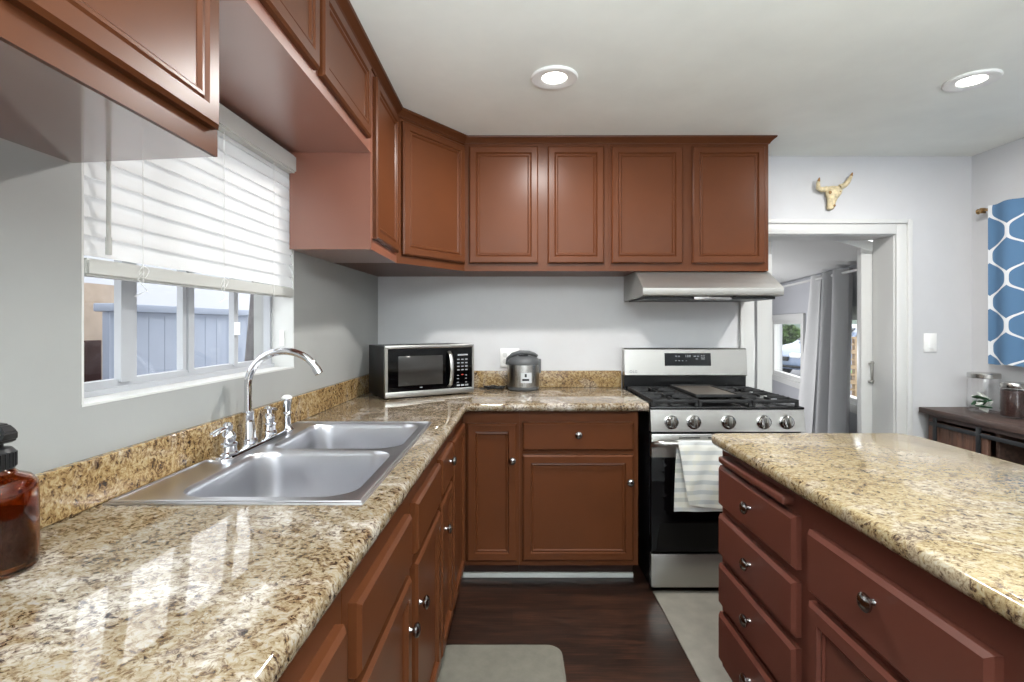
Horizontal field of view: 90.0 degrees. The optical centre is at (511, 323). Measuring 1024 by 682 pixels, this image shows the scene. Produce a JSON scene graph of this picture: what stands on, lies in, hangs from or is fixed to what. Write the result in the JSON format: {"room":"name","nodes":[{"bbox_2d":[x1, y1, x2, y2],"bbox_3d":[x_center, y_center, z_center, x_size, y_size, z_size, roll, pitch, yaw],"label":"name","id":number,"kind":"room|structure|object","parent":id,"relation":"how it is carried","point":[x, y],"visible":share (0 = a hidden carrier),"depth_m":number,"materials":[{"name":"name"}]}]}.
{"room":"kitchen","nodes":[
{"label":"kitchen","id":0,"kind":"room"},
{"bbox_2d":[0,138,377,473],"bbox_3d":[-1.007,0.138,0.455,0.160,2.325,5.721,0,0,2],"label":"wall","id":1,"kind":"structure","parent":0,"point":[336,305],"depth_m":1.04,"materials":[{"name":"grey paint"}]},
{"bbox_2d":[0,0,218,162],"bbox_3d":[-0.753,-0.676,0.525,0.381,0.693,1.050,0,0,0],"label":"upper cabinet","id":2,"kind":"object","parent":1,"relation":"attached to","point":[82,81],"visible":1,"depth_m":0.81,"materials":[{"name":"brown paint"}]},
{"bbox_2d":[81,163,293,406],"bbox_3d":[-0.938,-0.243,1.551,0.111,0.834,0.962,0,0,2],"label":"window","id":3,"kind":"structure","parent":1,"relation":"in","point":[278,312],"depth_m":1.51,"materials":[{"name":"grey plastic"}]},
{"bbox_2d":[84,103,295,301],"bbox_3d":[-0.885,-0.358,1.525,0.058,0.588,0.993,0,0,2],"label":"window blind","id":4,"kind":"object","parent":3,"relation":"attached to","point":[224,215],"visible":0.73,"depth_m":1.47,"materials":[{"name":"grey plastic"}]},
{"bbox_2d":[34,374,368,528],"bbox_3d":[-0.876,0.335,1.414,0.020,0.101,3.431,0,0,2],"label":"backsplash","id":5,"kind":"structure","parent":1,"relation":"attached to","point":[68,490],"depth_m":1.22,"materials":[{"name":"stone"}]},
{"bbox_2d":[219,0,370,151],"bbox_3d":[-0.715,-0.844,1.518,0.373,0.358,0.933,0,0,0],"label":"upper cabinet","id":6,"kind":"object","parent":1,"relation":"attached to","point":[295,71],"visible":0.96,"depth_m":1.47,"materials":[{"name":"brown wood"}]},
{"bbox_2d":[289,70,398,262],"bbox_3d":[-0.696,-0.656,2.208,0.336,0.733,0.443,0,0,0],"label":"upper cabinet","id":7,"kind":"object","parent":1,"relation":"attached to","point":[344,206],"visible":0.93,"depth_m":1.99,"materials":[{"name":"brown wood"}]},
{"bbox_2d":[336,117,468,276],"bbox_3d":[-0.551,-0.656,2.780,0.590,0.733,0.696,0,0,0],"label":"upper cabinet","id":8,"kind":"object","parent":1,"relation":"attached to","point":[431,163],"visible":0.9,"depth_m":2.61,"materials":[{"name":"brown paint"}]},
{"bbox_2d":[335,0,777,144],"bbox_3d":[-0.054,-1.006,1.909,1.412,0.036,3.727,0,0,36],"label":"crown molding","id":9,"kind":"structure","parent":1,"relation":"attached to","point":[345,6],"depth_m":2.78,"materials":[{"name":"brown paint"}]},
{"bbox_2d":[446,565,718,681],"bbox_3d":[0.805,1.330,0.455,4.210,0.060,5.710,0,0,0],"label":"floor","id":10,"kind":"structure","parent":0,"point":[604,629],"depth_m":2.23,"materials":[{"name":"brown wood"}]},
{"bbox_2d":[277,591,346,681],"bbox_3d":[-0.545,0.864,0.284,0.566,0.872,1.128,0,0,0],"label":"base cabinet","id":11,"kind":"object","parent":10,"relation":"on","point":[322,657],"visible":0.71,"depth_m":0.75,"materials":[{"name":"brown paint"}]},
{"bbox_2d":[0,387,648,681],"bbox_3d":[-0.146,0.406,1.414,1.619,0.040,3.428,0,0,0],"label":"countertop","id":12,"kind":"structure","parent":11,"relation":"on","point":[113,593],"depth_m":0.79,"materials":[{"name":"stone"}]},
{"bbox_2d":[0,423,39,579],"bbox_3d":[-0.806,0.269,0.795,0.108,0.233,0.108,0,0,0],"label":"soap bottle","id":13,"kind":"object","parent":12,"relation":"on","point":[19,489],"visible":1,"depth_m":0.79,"materials":[{"name":"orange glass"}]},
{"bbox_2d":[206,348,322,461],"bbox_3d":[-0.818,0.228,1.604,0.320,0.306,0.324,0,0,43],"label":"faucet","id":14,"kind":"object","parent":12,"relation":"on","point":[229,449],"visible":1,"depth_m":1.60,"materials":[{"name":"silver metal"}]},
{"bbox_2d":[103,421,431,504],"bbox_3d":[-0.592,0.472,1.542,0.561,0.188,0.905,0,0,0],"label":"sink","id":15,"kind":"object","parent":12,"relation":"in","point":[316,462],"visible":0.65,"depth_m":1.53,"materials":[{"name":"silver metal"}]},
{"bbox_2d":[280,395,293,431],"bbox_3d":[-0.806,0.317,1.832,0.048,0.128,0.048,0,0,0],"label":"sprayer","id":16,"kind":"object","parent":15,"relation":"on","point":[286,400],"visible":0.96,"depth_m":1.82,"materials":[{"name":"silver metal"}]},
{"bbox_2d":[369,343,473,398],"bbox_3d":[-0.493,0.248,2.824,0.502,0.276,0.334,0,0,-31],"label":"microwave oven","id":17,"kind":"object","parent":12,"relation":"on","point":[424,369],"visible":1,"depth_m":2.71,"materials":[{"name":"black metal"}]},
{"bbox_2d":[480,350,540,390],"bbox_3d":[-0.010,0.268,3.004,0.360,0.234,0.196,0,0,0],"label":"rice cooker","id":18,"kind":"object","parent":12,"relation":"on","point":[523,370],"visible":1,"depth_m":2.93,"materials":[{"name":"grey plastic"}]},
{"bbox_2d":[341,455,440,681],"bbox_3d":[-0.513,0.864,1.307,0.580,0.872,0.914,0,0,0],"label":"base cabinet","id":19,"kind":"object","parent":10,"relation":"on","point":[391,602],"visible":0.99,"depth_m":1.21,"materials":[{"name":"brown paint"}]},
{"bbox_2d":[436,436,456,657],"bbox_3d":[-0.496,0.864,1.916,0.572,0.872,0.300,0,0,0],"label":"base cabinet","id":20,"kind":"object","parent":10,"relation":"on","point":[444,456],"visible":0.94,"depth_m":1.92,"materials":[{"name":"brown paint"}]},
{"bbox_2d":[449,411,518,609],"bbox_3d":[-0.372,0.864,2.584,0.817,0.872,1.032,0,0,0],"label":"base cabinet","id":21,"kind":"object","parent":10,"relation":"on","point":[485,478],"visible":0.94,"depth_m":2.52,"materials":[{"name":"brown paint"}]},
{"bbox_2d":[437,645,565,681],"bbox_3d":[-0.051,1.292,1.633,0.497,0.013,0.865,0,0,0],"label":"floor mat","id":22,"kind":"object","parent":10,"relation":"on","point":[459,663],"visible":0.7,"depth_m":1.94,"materials":[{"name":"beige fabric"}]},
{"bbox_2d":[462,572,632,577],"bbox_3d":[0.146,1.288,2.631,0.953,0.024,0.017,0,0,0],"label":"baseboard","id":23,"kind":"structure","parent":10,"relation":"on","point":[465,574],"depth_m":2.62,"materials":[{"name":"grey"}]},
{"bbox_2d":[519,411,637,571],"bbox_3d":[0.330,0.864,2.791,0.586,0.872,0.618,0,0,0],"label":"base cabinet","id":24,"kind":"object","parent":10,"relation":"on","point":[578,470],"visible":0.99,"depth_m":2.52,"materials":[{"name":"brown paint"}]},
{"bbox_2d":[653,591,731,681],"bbox_3d":[1.052,1.296,2.159,0.737,0.007,0.657,0,0,0],"label":"floor mat","id":25,"kind":"object","parent":10,"relation":"on","point":[693,616],"visible":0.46,"depth_m":2.19,"materials":[{"name":"beige fabric"}]},
{"bbox_2d":[622,348,805,587],"bbox_3d":[1.036,0.722,2.743,0.746,1.156,0.713,0,0,0],"label":"gas stove","id":26,"kind":"object","parent":10,"relation":"on","point":[690,393],"visible":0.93,"depth_m":2.47,"materials":[{"name":"silver metal"}]},
{"bbox_2d":[674,440,721,511],"bbox_3d":[0.887,0.715,2.395,0.247,0.339,0.048,0,0,0],"label":"dish towel","id":27,"kind":"object","parent":26,"relation":"hanging from","point":[696,489],"visible":0.82,"depth_m":2.38,"materials":[{"name":"white fabric"}]},
{"bbox_2d":[630,391,803,409],"bbox_3d":[1.036,0.406,2.770,0.739,0.012,0.620,0,0,0],"label":"cooktop","id":28,"kind":"object","parent":26,"relation":"in","point":[652,405],"depth_m":2.49,"materials":[{"name":"black metal"}]},
{"bbox_2d":[711,433,1023,681],"bbox_3d":[1.049,0.843,0.787,0.721,0.914,2.075,0,0,0],"label":"kitchen island","id":29,"kind":"object","parent":10,"relation":"on","point":[847,557],"visible":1,"depth_m":1.17,"materials":[{"name":"wood"}]},
{"bbox_2d":[919,407,1023,464],"bbox_3d":[2.636,0.901,2.329,0.337,0.797,1.558,0,0,0],"label":"sideboard","id":30,"kind":"object","parent":10,"relation":"on","point":[974,429],"visible":0.38,"depth_m":2.77,"materials":[{"name":"brown wood"}]},
{"bbox_2d":[967,372,1001,411],"bbox_3d":[2.700,0.392,2.930,0.148,0.223,0.148,0,0,0],"label":"glass jar","id":31,"kind":"object","parent":30,"relation":"on","point":[983,402],"visible":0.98,"depth_m":2.91,"materials":[{"name":"grey"}]},
{"bbox_2d":[999,381,1023,417],"bbox_3d":[2.690,0.408,2.745,0.112,0.188,0.112,0,0,0],"label":"glass jar","id":32,"kind":"object","parent":30,"relation":"on","point":[1011,400],"visible":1,"depth_m":2.71,"materials":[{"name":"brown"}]},
{"bbox_2d":[378,156,971,438],"bbox_3d":[0.995,0.138,3.220,3.630,2.325,0.180,0,0,0],"label":"wall","id":33,"kind":"structure","parent":0,"point":[571,323],"depth_m":3.13,"materials":[{"name":"grey paint"}]},
{"bbox_2d":[500,349,518,366],"bbox_3d":[-0.013,0.206,3.125,0.117,0.113,0.008,0,0,0],"label":"wall outlet","id":34,"kind":"object","parent":33,"relation":"attached to","point":[504,353],"visible":0.56,"depth_m":3.12,"materials":[{"name":"white plastic"}]},
{"bbox_2d":[465,144,608,276],"bbox_3d":[0.136,-0.656,2.959,0.791,0.733,0.338,0,0,0],"label":"upper cabinet","id":35,"kind":"object","parent":33,"relation":"attached to","point":[532,210],"visible":0.98,"depth_m":2.80,"materials":[{"name":"brown paint"}]},
{"bbox_2d":[474,371,620,386],"bbox_3d":[-0.066,0.335,3.118,1.459,0.101,0.020,0,0,0],"label":"backsplash","id":36,"kind":"structure","parent":33,"relation":"attached to","point":[481,378],"depth_m":3.11,"materials":[{"name":"stone"}]},
{"bbox_2d":[599,144,767,276],"bbox_3d":[0.970,-0.656,2.959,0.874,0.733,0.338,0,0,0],"label":"upper cabinet","id":37,"kind":"object","parent":33,"relation":"attached to","point":[673,207],"visible":0.96,"depth_m":2.80,"materials":[{"name":"brown paint"}]},
{"bbox_2d":[624,272,783,301],"bbox_3d":[1.050,-0.208,2.897,0.735,0.161,0.459,0,0,0],"label":"range hood","id":38,"kind":"object","parent":33,"relation":"attached to","point":[638,286],"visible":1,"depth_m":2.72,"materials":[{"name":"silver metal"}]},
{"bbox_2d":[739,219,912,435],"bbox_3d":[1.909,0.332,3.231,1.042,1.937,0.258,0,0,0],"label":"door frame","id":39,"kind":"structure","parent":33,"relation":"in","point":[890,372],"depth_m":3.16,"materials":[{"name":"grey wood"}]},
{"bbox_2d":[816,172,852,209],"bbox_3d":[1.945,-0.803,3.100,0.218,0.219,0.054,0,0,0],"label":"ornament","id":40,"kind":"object","parent":33,"relation":"attached to","point":[832,193],"visible":1,"depth_m":3.08,"materials":[{"name":"beige plastic"}]},
{"bbox_2d":[924,333,936,351],"bbox_3d":[2.554,0.115,3.124,0.077,0.115,0.010,0,0,0],"label":"light switch","id":41,"kind":"object","parent":33,"relation":"attached to","point":[930,339],"visible":1,"depth_m":3.12,"materials":[{"name":"white plastic"}]},
{"bbox_2d":[350,0,1023,155],"bbox_3d":[0.805,-1.055,0.455,4.210,0.060,5.710,0,0,0],"label":"ceiling","id":42,"kind":"structure","parent":0,"point":[824,77],"depth_m":2.03,"materials":[{"name":"white paint"}]},
{"bbox_2d":[531,65,577,89],"bbox_3d":[0.176,-1.019,2.125,0.196,0.012,0.196,0,0,0],"label":"recessed light","id":43,"kind":"object","parent":42,"relation":"in","point":[555,77],"visible":1,"depth_m":2.11,"materials":[{"name":"white plastic"}]},
{"bbox_2d":[941,69,1003,91],"bbox_3d":[1.930,-1.019,2.150,0.196,0.012,0.196,0,0,0],"label":"recessed light","id":44,"kind":"object","parent":42,"relation":"in","point":[976,79],"visible":1,"depth_m":2.14,"materials":[{"name":"white plastic"}]},
{"bbox_2d":[768,240,872,282],"bbox_3d":[2.272,-0.630,5.256,2.144,0.420,3.888,0,0,0],"label":"ceiling","id":45,"kind":"structure","parent":0,"point":[791,259],"depth_m":3.79,"materials":[{"name":"white paint"}]},
{"bbox_2d":[772,260,872,432],"bbox_3d":[2.885,0.425,5.250,0.098,1.750,4.006,0,0,12],"label":"wall","id":46,"kind":"structure","parent":0,"point":[795,299],"depth_m":5.01,"materials":[{"name":"grey paint"}]},
{"bbox_2d":[772,313,804,388],"bbox_3d":[2.863,0.260,5.294,0.080,0.720,1.088,0,0,12],"label":"window","id":47,"kind":"structure","parent":46,"relation":"in","point":[789,379],"depth_m":5.37,"materials":[{"name":"grey"}]},
{"bbox_2d":[783,268,872,286],"bbox_3d":[2.662,-0.370,4.715,0.118,0.019,2.606,0,0,12],"label":"curtain rod","id":48,"kind":"object","parent":46,"relation":"attached to","point":[852,270],"visible":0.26,"depth_m":4.19,"materials":[{"name":"grey metal"}]},
{"bbox_2d":[798,274,821,432],"bbox_3d":[2.565,0.390,4.484,0.062,1.581,0.747,0,0,12],"label":"curtain","id":49,"kind":"object","parent":48,"relation":"hanging from","point":[806,398],"visible":0.68,"depth_m":4.34,"materials":[{"name":"grey fabric"}]},
{"bbox_2d":[813,267,852,432],"bbox_3d":[2.457,0.390,3.985,0.101,1.581,0.746,0,0,12],"label":"curtain","id":50,"kind":"object","parent":48,"relation":"hanging from","point":[833,380],"visible":0.81,"depth_m":3.78,"materials":[{"name":"grey fabric"}]},
{"bbox_2d":[850,306,856,413],"bbox_3d":[2.570,0.260,3.899,0.080,0.780,0.648,0,0,12],"label":"window","id":51,"kind":"structure","parent":46,"relation":"in","point":[853,399],"depth_m":3.76,"materials":[{"name":"grey"}]},
{"bbox_2d":[972,137,1023,410],"bbox_3d":[2.860,0.138,0.455,0.100,2.325,5.710,0,0,0],"label":"wall","id":52,"kind":"structure","parent":0,"point":[998,172],"depth_m":3.03,"materials":[{"name":"grey paint"}]},
{"bbox_2d":[976,208,987,213],"bbox_3d":[2.771,-0.655,2.365,0.074,0.070,1.329,0,0,0],"label":"curtain rod","id":53,"kind":"object","parent":52,"relation":"attached to","point":[980,210],"visible":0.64,"depth_m":2.98,"materials":[{"name":"gold metal"}]},
{"bbox_2d":[988,198,1023,366],"bbox_3d":[2.728,-0.226,2.417,0.050,0.914,1.054,0,0,0],"label":"window curtain","id":54,"kind":"object","parent":53,"relation":"hanging from","point":[1005,218],"visible":1,"depth_m":2.82,"materials":[{"name":"fabric"}]},
{"label":"outside","id":55,"kind":"structure","parent":0,"visible":0},
{"bbox_3d":[21.950,1.470,31.000,36.100,0.100,58.000,0,0,0],"label":"ground","id":56,"kind":"structure","parent":55,"visible":0},
{"bbox_2d":[782,324,799,344],"bbox_3d":[11.634,0.649,21.580,1.452,1.553,1.236,0,0,0],"label":"tree","id":57,"kind":"object","parent":56,"relation":"on","point":[790,334],"visible":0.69,"depth_m":21.19,"materials":[{"name":"green plant"}]},
{"bbox_2d":[782,320,856,344],"bbox_3d":[22.000,-0.140,27.150,24.000,3.120,0.300,0,0,0],"label":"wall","id":58,"kind":"structure","parent":56,"relation":"on","point":[853,321],"depth_m":27.00,"materials":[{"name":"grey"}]},
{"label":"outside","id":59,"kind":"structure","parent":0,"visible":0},
{"bbox_2d":[790,369,851,394],"bbox_3d":[7.150,1.414,9.500,4.700,0.012,14.000,0,0,0],"label":"driveway","id":60,"kind":"structure","parent":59,"point":[795,372],"depth_m":14.56,"materials":[{"name":"concrete"}]},
{"bbox_2d":[782,324,856,372],"bbox_3d":[8.846,0.708,13.489,4.510,1.400,1.800,0,0,-12],"label":"car","id":61,"kind":"object","parent":60,"relation":"on","point":[790,352],"visible":0.17,"depth_m":12.71,"materials":[{"name":"silver metal"}]},
{"bbox_2d":[782,356,799,368],"bbox_3d":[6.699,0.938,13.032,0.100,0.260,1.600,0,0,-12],"label":"car","id":62,"kind":"object","parent":61,"relation":"attached to","point":[788,362],"depth_m":12.50,"materials":[{"name":"metal"}]},
{"bbox_2d":[850,337,856,396],"bbox_3d":[4.853,0.795,6.726,1.400,1.250,0.120,0,0,14],"label":"screen","id":63,"kind":"object","parent":60,"relation":"on","point":[853,389],"visible":0.03,"depth_m":6.76,"materials":[{"name":"beige"}]},
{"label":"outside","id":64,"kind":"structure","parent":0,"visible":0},
{"bbox_3d":[-5.175,1.575,5.500,7.650,0.050,13.000,0,0,0],"label":"yard","id":65,"kind":"structure","parent":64,"visible":0},
{"bbox_2d":[84,340,100,381],"bbox_3d":[-2.590,0.825,2.660,0.020,1.450,1.120,0,0,0],"label":"fence","id":66,"kind":"object","parent":65,"relation":"on","point":[92,348],"visible":0.11,"depth_m":3.15,"materials":[{"name":"brown wood"}]},
{"bbox_2d":[84,283,113,379],"bbox_3d":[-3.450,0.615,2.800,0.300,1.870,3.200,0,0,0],"label":"stucco building","id":67,"kind":"structure","parent":65,"relation":"on","point":[93,293],"depth_m":4.05,"materials":[{"name":"beige paint"}]},
{"bbox_2d":[84,255,251,309],"bbox_3d":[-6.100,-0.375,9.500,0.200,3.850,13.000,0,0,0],"label":"house","id":68,"kind":"structure","parent":65,"relation":"on","point":[156,294],"depth_m":9.02,"materials":[{"name":"grey"}]},
{"bbox_2d":[93,303,248,379],"bbox_3d":[-2.340,0.715,5.065,0.120,1.670,4.270,0,0,0],"label":"vinyl fence","id":69,"kind":"object","parent":65,"relation":"on","point":[156,324],"visible":0.15,"depth_m":3.43,"materials":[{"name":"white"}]},
{"bbox_2d":[245,281,253,360],"bbox_3d":[-1.360,0.475,2.630,0.240,2.156,0.069,0,0,-21],"label":"downspout","id":70,"kind":"object","parent":65,"relation":"on","point":[249,352],"visible":0.02,"depth_m":2.61,"materials":[{"name":"grey"}]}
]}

